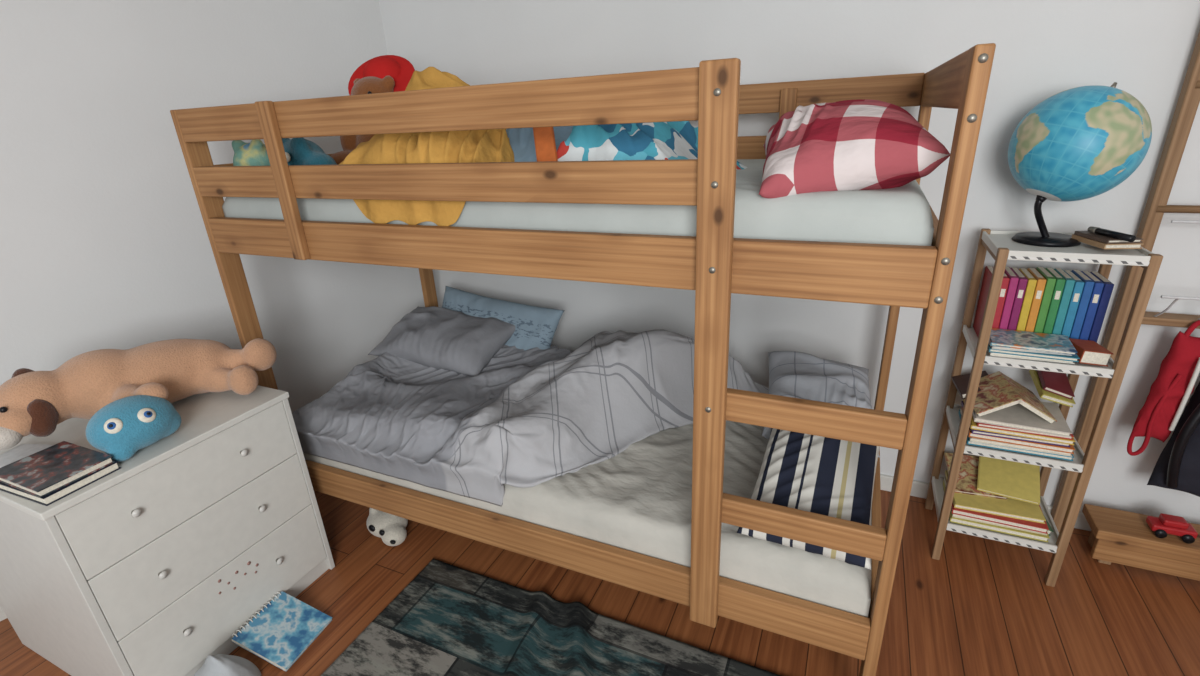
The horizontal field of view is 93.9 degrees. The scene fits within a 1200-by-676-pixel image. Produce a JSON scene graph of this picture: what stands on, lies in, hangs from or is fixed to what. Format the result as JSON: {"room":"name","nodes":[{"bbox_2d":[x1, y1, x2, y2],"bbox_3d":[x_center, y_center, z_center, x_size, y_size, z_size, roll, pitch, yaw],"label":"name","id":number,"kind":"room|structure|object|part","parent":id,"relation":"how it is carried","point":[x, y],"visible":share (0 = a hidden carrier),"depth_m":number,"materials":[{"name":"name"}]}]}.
{"room":"bedroom","nodes":[
{"label":"bedroom","id":0,"kind":"room"},
{"bbox_2d":[0,0,424,412],"bbox_3d":[-2.381,-0.138,1.175,0.097,2.600,4.482,14,27,36],"label":"wall","id":1,"kind":"structure","parent":0,"point":[105,243],"depth_m":1.98,"materials":[{"name":"paint"}]},
{"bbox_2d":[0,606,6,620],"bbox_3d":[-2.270,1.044,1.618,0.014,0.070,4.461,14,27,36],"label":"baseboard","id":2,"kind":"structure","parent":1,"relation":"attached to","point":[3,616],"depth_m":1.90,"materials":[{"name":"white paint"}]},
{"bbox_2d":[0,490,1199,675],"bbox_3d":[-0.407,1.325,0.907,5.800,0.100,4.450,7,24,23],"label":"floor","id":3,"kind":"structure","parent":0,"point":[986,607],"depth_m":1.78,"materials":[{"name":"brown wood"}]},
{"bbox_2d":[0,385,334,675],"bbox_3d":[-1.428,0.581,1.798,0.707,0.720,0.638,7,24,23],"label":"dresser","id":4,"kind":"object","parent":3,"relation":"on","point":[151,567],"visible":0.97,"depth_m":1.57,"materials":[{"name":"paint"}]},
{"bbox_2d":[0,444,52,467],"bbox_3d":[-1.516,0.316,1.478,0.143,0.014,0.106,0,22,7],"label":"notebook","id":5,"kind":"object","parent":4,"relation":"on","point":[21,451],"visible":0.51,"depth_m":1.49,"materials":[{"name":"paper"}]},
{"bbox_2d":[0,441,120,505],"bbox_3d":[-1.352,0.330,1.388,0.228,0.041,0.158,6,23,21],"label":"books","id":6,"kind":"object","parent":4,"relation":"on","point":[46,476],"visible":1,"depth_m":1.36,"materials":[{"name":"paper"}]},
{"bbox_2d":[86,395,180,461],"bbox_3d":[-1.249,0.227,1.499,0.170,0.138,0.195,7,24,23],"label":"plush toy","id":7,"kind":"object","parent":4,"relation":"on","point":[122,427],"visible":1,"depth_m":1.44,"materials":[{"name":"fabric"}]},
{"bbox_3d":[-1.186,0.449,1.434,0.007,0.022,0.022,7,24,23],"label":"knob","id":8,"kind":"part","parent":4,"relation":"part of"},
{"bbox_2d":[0,338,276,449],"bbox_3d":[-1.346,0.125,1.667,0.679,0.203,0.382,-13,24,-25],"label":"plush dog","id":9,"kind":"object","parent":4,"relation":"on","point":[32,402],"visible":0.89,"depth_m":1.59},
{"bbox_3d":[-1.448,0.255,1.671,0.698,0.020,0.638,7,24,23],"label":"panel","id":10,"kind":"part","parent":4,"relation":"part of","materials":[{"name":"white paint"}]},
{"bbox_3d":[-1.177,0.639,1.509,0.007,0.022,0.022,7,24,23],"label":"knob","id":11,"kind":"part","parent":4,"relation":"part of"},
{"bbox_3d":[-1.140,0.395,1.581,0.018,0.195,0.592,7,24,23],"label":"drawer","id":12,"kind":"part","parent":4,"relation":"part of","materials":[{"name":"white paint"}]},
{"bbox_3d":[-1.167,0.835,1.587,0.007,0.022,0.022,7,24,23],"label":"knob","id":13,"kind":"part","parent":4,"relation":"part of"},
{"bbox_3d":[-1.131,0.582,1.655,0.018,0.201,0.592,7,24,23],"label":"drawer","id":14,"kind":"part","parent":4,"relation":"part of","materials":[{"name":"white paint"}]},
{"bbox_3d":[-1.121,0.787,1.736,0.018,0.235,0.592,7,24,23],"label":"drawer","id":15,"kind":"part","parent":4,"relation":"part of","materials":[{"name":"white paint"}]},
{"bbox_3d":[-1.066,0.345,1.681,0.007,0.022,0.022,7,24,23],"label":"knob","id":16,"kind":"part","parent":4,"relation":"part of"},
{"bbox_3d":[-1.057,0.536,1.756,0.007,0.022,0.022,7,24,23],"label":"knob","id":17,"kind":"part","parent":4,"relation":"part of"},
{"bbox_3d":[-1.047,0.731,1.833,0.007,0.022,0.022,7,24,23],"label":"knob","id":18,"kind":"part","parent":4,"relation":"part of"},
{"bbox_2d":[194,654,260,675],"bbox_3d":[-1.079,0.954,1.578,0.183,0.149,0.190,7,24,23],"label":"crumpled cloth","id":19,"kind":"object","parent":3,"relation":"on","point":[218,664],"visible":1,"depth_m":1.56,"materials":[{"name":"white fabric"}]},
{"bbox_2d":[232,591,331,670],"bbox_3d":[-1.001,0.915,1.767,0.202,0.086,0.190,4,23,17],"label":"spiral notebook","id":20,"kind":"object","parent":3,"relation":"on","point":[279,634],"visible":1,"depth_m":1.75,"materials":[{"name":"paper"}]},
{"bbox_2d":[366,508,407,545],"bbox_3d":[-0.823,0.719,2.183,0.202,0.117,0.153,7,24,23],"label":"plush toy","id":21,"kind":"object","parent":3,"relation":"on","point":[391,529],"visible":0.91,"depth_m":2.14,"materials":[{"name":"white fabric"}]},
{"bbox_2d":[321,558,780,675],"bbox_3d":[-0.226,1.134,1.144,1.500,0.048,1.452,7,24,23],"label":"rug","id":22,"kind":"object","parent":3,"relation":"on","point":[449,620],"visible":1,"depth_m":1.71,"materials":[{"name":"fabric"}]},
{"bbox_2d":[170,43,995,675],"bbox_3d":[-0.108,0.003,1.925,2.042,1.578,0.998,7,24,23],"label":"bunk bed","id":23,"kind":"object","parent":3,"relation":"on","point":[661,517],"visible":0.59,"depth_m":1.31,"materials":[{"name":"brown wood"}]},
{"bbox_3d":[-1.205,0.049,1.958,0.028,1.570,0.068,7,24,23],"label":"post","id":24,"kind":"part","parent":23,"relation":"part of","materials":[{"name":"brown wood"}]},
{"bbox_2d":[232,139,269,165],"bbox_3d":[-1.099,-0.563,1.800,0.137,0.150,0.137,7,24,23],"label":"ball","id":25,"kind":"object","parent":23,"relation":"on","point":[254,153],"visible":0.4,"depth_m":1.74,"materials":[{"name":"multicoloured plastic"}]},
{"bbox_2d":[266,137,336,164],"bbox_3d":[-0.908,-0.542,1.719,0.231,0.162,0.152,7,24,23],"label":"plush toy","id":26,"kind":"object","parent":23,"relation":"on","point":[298,151],"visible":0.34,"depth_m":1.66,"materials":[{"name":"fabric"}]},
{"bbox_2d":[331,55,414,164],"bbox_3d":[-0.679,-0.754,1.899,0.530,0.412,0.321,7,24,23],"label":"teddy bear","id":27,"kind":"object","parent":23,"relation":"on","point":[385,73],"visible":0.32,"depth_m":1.93},
{"bbox_3d":[-0.763,-0.923,1.978,0.139,0.131,0.131,7,24,23],"label":"hat crown","id":28,"kind":"part","parent":27,"relation":"part of","materials":[{"name":"red fabric"}]},
{"bbox_2d":[339,67,514,225],"bbox_3d":[-0.392,-0.615,1.707,0.580,0.412,0.712,7,24,23],"label":"blanket","id":29,"kind":"object","parent":23,"relation":"on","point":[490,145],"visible":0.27,"depth_m":1.44,"materials":[{"name":"yellow fabric"}]},
{"bbox_3d":[-0.836,-0.270,2.717,0.028,1.570,0.068,7,24,23],"label":"post","id":30,"kind":"part","parent":23,"relation":"part of","materials":[{"name":"brown wood"}]},
{"bbox_3d":[-0.509,-0.540,1.347,1.592,0.091,0.026,7,24,23],"label":"rail","id":31,"kind":"part","parent":23,"relation":"part of","materials":[{"name":"brown wood"}]},
{"bbox_3d":[-0.502,-0.392,1.406,1.592,0.087,0.026,7,24,23],"label":"rail","id":32,"kind":"part","parent":23,"relation":"part of","materials":[{"name":"brown wood"}]},
{"bbox_2d":[442,286,564,349],"bbox_3d":[-0.492,-0.024,2.552,0.675,0.341,0.222,9,24,27],"label":"pillow","id":33,"kind":"object","parent":23,"relation":"on","point":[535,326],"visible":0.42,"depth_m":2.46,"materials":[{"name":"blue fabric"}]},
{"bbox_2d":[292,329,768,505],"bbox_3d":[-0.254,0.169,2.070,1.668,0.384,0.966,7,24,23],"label":"duvet","id":34,"kind":"object","parent":23,"relation":"on","point":[531,417],"visible":0.79,"depth_m":1.90,"materials":[{"name":"grey fabric"}]},
{"bbox_2d":[368,306,514,375],"bbox_3d":[-0.680,0.002,2.455,0.584,0.184,0.344,7,24,24],"label":"pillow","id":35,"kind":"object","parent":34,"relation":"on","point":[458,342],"visible":0.98,"depth_m":2.36,"materials":[{"name":"grey fabric"}]},
{"bbox_2d":[506,126,572,161],"bbox_3d":[-0.163,-0.510,1.531,0.260,0.177,0.188,5,23,18],"label":"cushion","id":36,"kind":"object","parent":23,"relation":"on","point":[522,142],"visible":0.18,"depth_m":1.50,"materials":[{"name":"blue fabric"}]},
{"bbox_2d":[533,127,557,161],"bbox_3d":[-0.132,-0.461,1.358,0.050,0.171,0.163,-6,22,-7],"label":"picture book","id":37,"kind":"object","parent":23,"relation":"on","point":[544,138],"visible":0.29,"depth_m":1.35,"materials":[{"name":"paper"}]},
{"bbox_3d":[-0.314,-0.218,1.390,1.986,0.109,0.030,7,24,23],"label":"rail","id":38,"kind":"part","parent":23,"relation":"part of","materials":[{"name":"brown wood"}]},
{"bbox_3d":[-0.121,-0.439,1.773,1.976,0.180,0.883,7,24,23],"label":"mattress","id":39,"kind":"part","parent":23,"relation":"part of","materials":[{"name":"white fabric"}]},
{"bbox_3d":[-0.085,0.371,2.085,1.976,0.206,0.901,7,24,23],"label":"mattress","id":40,"kind":"part","parent":23,"relation":"part of","materials":[{"name":"white fabric"}]},
{"bbox_3d":[-0.273,0.601,1.715,1.986,0.109,0.030,7,24,23],"label":"rail","id":41,"kind":"part","parent":23,"relation":"part of","materials":[{"name":"brown wood"}]},
{"bbox_2d":[557,121,747,169],"bbox_3d":[0.147,-0.515,1.499,0.470,0.200,0.600,7,24,23],"label":"pillow","id":42,"kind":"object","parent":23,"relation":"on","point":[676,139],"visible":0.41,"depth_m":1.33,"materials":[{"name":"fabric"}]},
{"bbox_3d":[0.242,0.128,1.232,0.070,1.333,0.026,7,24,23],"label":"ladder post","id":43,"kind":"part","parent":23,"relation":"part of","materials":[{"name":"brown wood"}]},
{"bbox_3d":[0.064,-0.703,2.122,1.986,0.087,0.026,7,24,23],"label":"rail","id":44,"kind":"part","parent":23,"relation":"part of","materials":[{"name":"brown wood"}]},
{"bbox_2d":[737,428,879,569],"bbox_3d":[0.567,0.378,1.480,0.300,0.208,0.452,8,24,25],"label":"striped pillow","id":45,"kind":"object","parent":23,"relation":"on","point":[826,476],"visible":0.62,"depth_m":1.41,"materials":[{"name":"fabric"}]},
{"bbox_2d":[762,351,879,456],"bbox_3d":[0.720,0.212,1.848,0.338,0.247,0.393,4,23,17],"label":"checked pillow","id":46,"kind":"object","parent":23,"relation":"on","point":[795,374],"visible":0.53,"depth_m":1.79,"materials":[{"name":"grey fabric"}]},
{"bbox_3d":[0.057,-0.852,2.063,1.986,0.091,0.026,7,24,23],"label":"rail","id":47,"kind":"part","parent":23,"relation":"part of","materials":[{"name":"brown wood"}]},
{"bbox_2d":[759,99,949,198],"bbox_3d":[0.526,-0.411,1.239,0.325,0.213,0.473,4,22,16],"label":"checked pillow","id":48,"kind":"object","parent":23,"relation":"on","point":[859,144],"visible":0.84,"depth_m":1.07,"materials":[{"name":"red fabric"}]},
{"bbox_3d":[1.000,-0.045,1.919,0.028,1.570,0.068,7,24,23],"label":"post","id":49,"kind":"part","parent":23,"relation":"part of","materials":[{"name":"brown wood"}]},
{"bbox_3d":[0.631,0.274,1.160,0.028,1.570,0.068,7,24,23],"label":"post","id":50,"kind":"part","parent":23,"relation":"part of","materials":[{"name":"brown wood"}]},
{"bbox_2d":[925,228,1162,586],"bbox_3d":[1.360,0.228,1.822,0.350,1.100,0.310,7,24,23],"label":"shelf unit","id":51,"kind":"object","parent":3,"relation":"on","point":[1000,245],"visible":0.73,"depth_m":1.71,"materials":[{"name":"brown wood"}]},
{"bbox_3d":[1.270,0.160,2.007,0.024,1.100,0.024,7,24,23],"label":"leg","id":52,"kind":"part","parent":51,"relation":"part of","materials":[{"name":"brown wood"}]},
{"bbox_3d":[1.153,0.261,1.766,0.024,1.100,0.024,7,24,23],"label":"leg","id":53,"kind":"part","parent":51,"relation":"part of","materials":[{"name":"brown wood"}]},
{"bbox_2d":[935,478,1056,544],"bbox_3d":[1.379,0.609,1.974,0.342,0.012,0.300,7,24,23],"label":"tray","id":54,"kind":"object","parent":51,"relation":"on","point":[942,527],"depth_m":1.88,"materials":[{"name":"white paint"}]},
{"bbox_2d":[943,470,1049,541],"bbox_3d":[1.358,0.571,1.934,0.276,0.068,0.231,7,24,23],"label":"pile","id":55,"kind":"object","parent":51,"relation":"on","point":[1011,516],"visible":0.66,"depth_m":1.86,"materials":[{"name":"paper"}]},
{"bbox_2d":[944,453,1053,535],"bbox_3d":[1.375,0.517,1.947,0.303,0.155,0.236,7,24,23],"label":"booklets","id":56,"kind":"object","parent":55,"relation":"on","point":[979,476],"visible":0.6,"depth_m":1.93,"materials":[{"name":"paper"}]},
{"bbox_2d":[958,399,1074,460],"bbox_3d":[1.343,0.275,1.814,0.274,0.098,0.226,7,24,23],"label":"books","id":57,"kind":"object","parent":51,"relation":"on","point":[1015,428],"visible":0.77,"depth_m":1.74,"materials":[{"name":"paper"}]},
{"bbox_2d":[965,371,1056,422],"bbox_3d":[1.313,0.183,1.807,0.213,0.077,0.200,4,23,17],"label":"open book","id":58,"kind":"object","parent":57,"relation":"on","point":[998,391],"visible":0.89,"depth_m":1.78,"materials":[{"name":"paper"}]},
{"bbox_2d":[952,369,1075,406],"bbox_3d":[1.367,0.145,1.862,0.319,0.105,0.155,7,24,23],"label":"leaning books","id":59,"kind":"object","parent":57,"relation":"on","point":[1051,386],"visible":0.77,"depth_m":1.80,"materials":[{"name":"paper"}]},
{"bbox_2d":[950,407,1082,463],"bbox_3d":[1.365,0.325,1.861,0.342,0.012,0.300,7,24,23],"label":"tray","id":60,"kind":"object","parent":51,"relation":"on","point":[959,449],"depth_m":1.76,"materials":[{"name":"white paint"}]},
{"bbox_2d":[987,328,1079,363],"bbox_3d":[1.286,0.020,1.682,0.219,0.042,0.162,7,24,23],"label":"picture books","id":61,"kind":"object","parent":51,"relation":"on","point":[1002,342],"visible":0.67,"depth_m":1.64,"materials":[{"name":"paper"}]},
{"bbox_2d":[968,327,1111,368],"bbox_3d":[1.351,0.034,1.746,0.342,0.012,0.300,7,24,23],"label":"tray","id":62,"kind":"object","parent":51,"relation":"on","point":[979,360],"depth_m":1.65,"materials":[{"name":"white paint"}]},
{"bbox_2d":[973,266,1113,342],"bbox_3d":[1.375,-0.099,1.760,0.294,0.219,0.141,7,24,23],"label":"books","id":63,"kind":"object","parent":51,"relation":"on","point":[1073,304],"visible":0.7,"depth_m":1.69,"materials":[{"name":"paper"}]},
{"bbox_2d":[988,234,1145,255],"bbox_3d":[1.336,-0.263,1.628,0.342,0.012,0.300,7,24,23],"label":"tray","id":64,"kind":"object","parent":51,"relation":"on","point":[998,244],"depth_m":1.56,"materials":[{"name":"white paint"}]},
{"bbox_3d":[1.567,0.196,1.878,0.024,1.100,0.024,7,24,23],"label":"leg","id":65,"kind":"part","parent":51,"relation":"part of","materials":[{"name":"brown wood"}]},
{"bbox_2d":[1008,82,1151,246],"bbox_3d":[1.333,-0.486,1.588,0.307,0.430,0.307,7,24,23],"label":"desk globe","id":66,"kind":"object","parent":51,"relation":"on","point":[1078,143],"visible":1,"depth_m":1.48,"materials":[{"name":"plastic"}]},
{"bbox_3d":[1.298,-0.351,1.647,0.080,0.122,0.026,-9,22,-15],"label":"stem","id":67,"kind":"part","parent":66,"relation":"part of","materials":[{"name":"black plastic"}]},
{"bbox_2d":[1069,338,1112,366],"bbox_3d":[1.415,0.040,1.628,0.077,0.047,0.096,2,22,13],"label":"book","id":68,"kind":"object","parent":51,"relation":"on","point":[1089,352],"visible":0.79,"depth_m":1.59,"materials":[{"name":"paper"}]},
{"bbox_3d":[1.450,0.297,1.637,0.024,1.100,0.024,7,24,23],"label":"leg","id":69,"kind":"part","parent":51,"relation":"part of","materials":[{"name":"brown wood"}]},
{"bbox_2d":[1071,231,1143,248],"bbox_3d":[1.419,-0.277,1.569,0.094,0.025,0.136,0,22,7],"label":"books","id":70,"kind":"object","parent":51,"relation":"on","point":[1103,242],"visible":0.84,"depth_m":1.52,"materials":[{"name":"paper"}]},
{"bbox_2d":[1087,226,1135,241],"bbox_3d":[1.399,-0.286,1.536,0.019,0.019,0.137,-2,22,1],"label":"marker","id":71,"kind":"object","parent":70,"relation":"on","point":[1096,230],"visible":1,"depth_m":1.52,"materials":[{"name":"plastic"}]},
{"bbox_2d":[1051,30,1199,531],"bbox_3d":[1.927,-0.211,1.501,0.730,2.100,0.154,7,24,23],"label":"ladder","id":72,"kind":"object","parent":3,"relation":"on","point":[1187,105],"visible":0.91,"depth_m":1.66,"materials":[{"name":"brown wood"}]},
{"bbox_2d":[1127,320,1199,455],"bbox_3d":[1.750,0.161,1.718,0.123,0.450,0.096,-17,26,-33],"label":"bag","id":73,"kind":"object","parent":72,"relation":"hanging from","point":[1169,394],"visible":1,"depth_m":1.69,"materials":[{"name":"fabric"}]},
{"bbox_3d":[1.756,-0.013,1.653,0.067,0.081,0.034,7,24,23],"label":"handle","id":74,"kind":"part","parent":73,"relation":"part of","materials":[{"name":"red fabric"}]},
{"bbox_2d":[1147,382,1199,496],"bbox_3d":[1.855,0.244,1.681,0.205,0.562,0.152,7,24,23],"label":"backpack","id":75,"kind":"object","parent":72,"relation":"hanging from","point":[1177,467],"visible":1,"depth_m":1.72,"materials":[{"name":"fabric"}]},
{"bbox_3d":[1.912,-0.082,1.476,0.660,0.008,0.008,7,24,23],"label":"wire rail","id":76,"kind":"part","parent":72,"relation":"part of","materials":[{"name":"white metal"}]},
{"bbox_3d":[1.935,-0.296,1.470,0.660,0.008,0.008,7,24,23],"label":"wire rail","id":77,"kind":"part","parent":72,"relation":"part of","materials":[{"name":"white metal"}]},
{"bbox_2d":[1082,504,1199,580],"bbox_3d":[1.989,0.716,1.804,0.680,0.150,0.150,7,24,23],"label":"wooden box","id":78,"kind":"object","parent":3,"relation":"on","point":[1122,537],"visible":1,"depth_m":1.83,"materials":[{"name":"brown wood"}]},
{"bbox_3d":[1.754,0.682,1.966,0.035,0.115,0.035,7,24,23],"label":"leg","id":79,"kind":"part","parent":78,"relation":"part of","materials":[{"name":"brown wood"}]},
{"bbox_3d":[1.721,0.710,1.899,0.035,0.115,0.035,7,24,23],"label":"leg","id":80,"kind":"part","parent":78,"relation":"part of","materials":[{"name":"brown wood"}]},
{"bbox_2d":[1146,513,1197,543],"bbox_3d":[1.845,0.607,1.808,0.110,0.061,0.071,7,24,23],"label":"toy car","id":81,"kind":"object","parent":78,"relation":"on","point":[1165,524],"visible":1,"depth_m":1.79,"materials":[{"name":"red plastic"}]},
{"bbox_2d":[379,0,1199,524],"bbox_3d":[0.864,-0.632,2.017,4.800,2.600,0.100,7,24,23],"label":"wall","id":82,"kind":"structure","parent":0,"point":[1044,49],"depth_m":1.93,"materials":[{"name":"paint"}]},
{"bbox_2d":[880,474,1090,530],"bbox_3d":[1.058,0.583,2.364,4.250,0.070,0.015,7,24,23],"label":"baseboard","id":83,"kind":"structure","parent":82,"relation":"attached to","point":[919,489],"depth_m":2.25,"materials":[{"name":"white paint"}]}
]}

